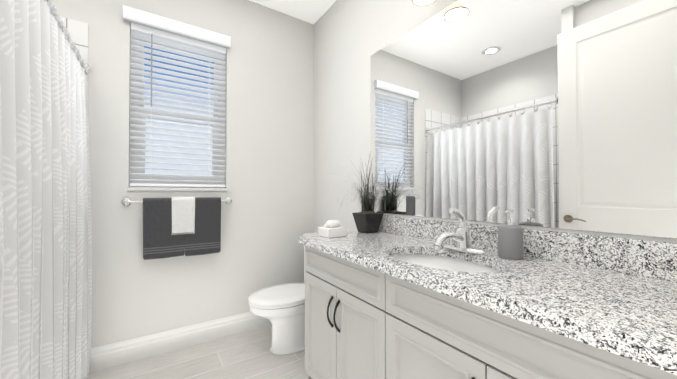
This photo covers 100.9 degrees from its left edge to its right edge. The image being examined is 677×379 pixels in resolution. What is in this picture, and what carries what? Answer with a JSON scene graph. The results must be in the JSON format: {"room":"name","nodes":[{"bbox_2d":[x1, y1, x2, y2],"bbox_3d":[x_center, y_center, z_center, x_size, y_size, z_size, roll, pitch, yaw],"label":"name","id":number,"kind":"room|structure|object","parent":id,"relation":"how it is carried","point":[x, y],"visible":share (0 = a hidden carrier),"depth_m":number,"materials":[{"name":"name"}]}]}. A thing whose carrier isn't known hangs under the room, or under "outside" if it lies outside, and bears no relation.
{"room":"bathroom","nodes":[
{"label":"bathroom","id":0,"kind":"room"},
{"bbox_2d":[0,0,91,378],"bbox_3d":[-1.212,0.151,1.178,0.089,1.932,1.378,0,-1,-33],"label":"shower curtain","id":1,"kind":"object","parent":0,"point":[45,263],"visible":1,"depth_m":1.08,"materials":[{"name":"white fabric"}]},
{"bbox_2d":[49,0,313,347],"bbox_3d":[-1.282,-0.225,2.064,2.600,2.740,0.150,0,-1,-33],"label":"wall","id":2,"kind":"structure","parent":0,"point":[266,217],"depth_m":2.22,"materials":[{"name":"paint"}]},
{"bbox_2d":[57,16,88,72],"bbox_3d":[-1.911,0.039,1.552,0.770,2.200,0.010,0,-1,-33],"label":"wall tile","id":3,"kind":"structure","parent":2,"relation":"attached to","point":[79,32],"depth_m":1.75,"materials":[{"name":"white tile"}]},
{"bbox_2d":[121,196,231,259],"bbox_3d":[-1.126,0.260,2.012,0.704,0.431,0.097,0,-1,-33],"label":"towel rail","id":4,"kind":"object","parent":2,"relation":"attached to","point":[181,226],"visible":1,"depth_m":1.97,"materials":[{"name":"grey fabric"}]},
{"bbox_2d":[129,27,224,187],"bbox_3d":[-1.207,-0.579,2.141,0.625,1.130,0.070,0,-1,-33],"label":"window","id":5,"kind":"structure","parent":2,"relation":"in","point":[169,177],"depth_m":2.08,"materials":[{"name":"plastic"}]},
{"bbox_2d":[123,5,230,186],"bbox_3d":[-1.166,-0.626,2.063,0.678,1.198,0.106,0,-1,-33],"label":"window blinds","id":6,"kind":"object","parent":5,"relation":"attached to","point":[149,34],"visible":0.98,"depth_m":2.06,"materials":[{"name":"white plastic"}]},
{"bbox_2d":[128,187,226,190],"bbox_3d":[-1.168,-0.007,2.075,0.633,0.024,0.072,0,-1,-33],"label":"window sill","id":7,"kind":"structure","parent":2,"relation":"attached to","point":[169,189],"depth_m":2.01,"materials":[{"name":"stone"}]},
{"bbox_2d":[89,311,271,371],"bbox_3d":[-0.911,1.076,2.195,1.620,0.140,0.016,0,-1,-33],"label":"baseboard","id":8,"kind":"structure","parent":2,"relation":"attached to","point":[109,355],"depth_m":1.99,"materials":[{"name":"white wood"}]},
{"bbox_2d":[89,324,306,378],"bbox_3d":[-0.540,1.183,0.920,2.600,0.100,2.850,0,-1,-33],"label":"floor","id":9,"kind":"structure","parent":0,"point":[247,354],"depth_m":1.84,"materials":[{"name":"beige tile"}]},
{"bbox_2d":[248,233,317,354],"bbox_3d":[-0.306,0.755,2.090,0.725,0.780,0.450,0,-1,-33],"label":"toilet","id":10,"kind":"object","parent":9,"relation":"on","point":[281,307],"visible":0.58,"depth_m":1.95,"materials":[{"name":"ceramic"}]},
{"bbox_2d":[299,243,676,378],"bbox_3d":[0.464,0.718,1.064,0.560,0.832,1.667,0,-1,-33],"label":"bathroom vanity","id":11,"kind":"object","parent":9,"relation":"on","point":[396,297],"depth_m":0.93,"materials":[{"name":"grey paint"}]},
{"bbox_2d":[298,231,429,254],"bbox_3d":[0.131,0.290,1.581,0.558,0.040,0.480,0,-1,-33],"label":"countertop","id":12,"kind":"structure","parent":11,"relation":"on","point":[355,243],"depth_m":1.46,"materials":[{"name":"grey stone"}]},
{"bbox_2d":[318,220,346,237],"bbox_3d":[-0.037,0.222,1.657,0.124,0.095,0.124,0,-1,-33],"label":"soap dish","id":13,"kind":"object","parent":12,"relation":"on","point":[331,229],"visible":1,"depth_m":1.62,"materials":[{"name":"white ceramic"}]},
{"bbox_2d":[337,152,404,233],"bbox_3d":[0.098,0.018,1.723,0.402,0.503,0.681,0,-1,-33],"label":"potted plant","id":14,"kind":"object","parent":12,"relation":"on","point":[367,219],"visible":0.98,"depth_m":1.77,"materials":[{"name":"green plant"}]},
{"bbox_2d":[433,208,485,253],"bbox_3d":[0.486,0.169,1.200,0.227,0.190,0.211,0,-1,-33],"label":"faucet","id":15,"kind":"object","parent":11,"relation":"on","point":[460,237],"visible":1,"depth_m":1.21,"materials":[{"name":"silver metal"}]},
{"bbox_2d":[498,210,523,259],"bbox_3d":[0.674,0.169,1.095,0.086,0.188,0.086,0,-1,-33],"label":"soap dispenser","id":16,"kind":"object","parent":11,"relation":"on","point":[510,241],"visible":1,"depth_m":1.06,"materials":[{"name":"grey ceramic"}]},
{"bbox_2d":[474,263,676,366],"bbox_3d":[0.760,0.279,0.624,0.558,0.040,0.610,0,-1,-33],"label":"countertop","id":17,"kind":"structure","parent":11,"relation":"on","point":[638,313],"depth_m":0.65,"materials":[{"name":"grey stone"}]},
{"bbox_2d":[250,0,335,23],"bbox_3d":[-0.540,-1.657,0.951,2.600,0.100,2.850,0,-1,-33],"label":"ceiling","id":18,"kind":"structure","parent":0,"point":[311,11],"depth_m":2.43,"materials":[{"name":"paint"}]},
{"bbox_2d":[313,0,676,242],"bbox_3d":[0.545,-0.231,1.560,0.100,2.740,2.700,0,-1,-33],"label":"wall","id":19,"kind":"structure","parent":0,"point":[351,37],"depth_m":2.18,"materials":[{"name":"paint"}]},
{"bbox_2d":[412,0,435,5],"bbox_3d":[0.611,-1.097,1.193,0.198,0.256,0.748,0,-1,-33],"label":"vanity light","id":20,"kind":"object","parent":19,"relation":"attached to","point":[421,2],"visible":1,"depth_m":1.45,"materials":[{"name":"white glass"}]},
{"bbox_2d":[371,0,676,238],"bbox_3d":[0.693,-0.403,1.240,0.005,1.093,1.700,0,-1,-33],"label":"mirror","id":21,"kind":"object","parent":19,"relation":"attached to","point":[561,114],"visible":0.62,"depth_m":1.11,"materials":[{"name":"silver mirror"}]},
{"bbox_2d":[378,215,676,282],"bbox_3d":[0.688,0.211,1.224,0.020,0.110,1.690,0,-1,-33],"label":"backsplash","id":22,"kind":"structure","parent":19,"relation":"attached to","point":[656,259],"depth_m":0.99,"materials":[{"name":"grey stone"}]}
]}

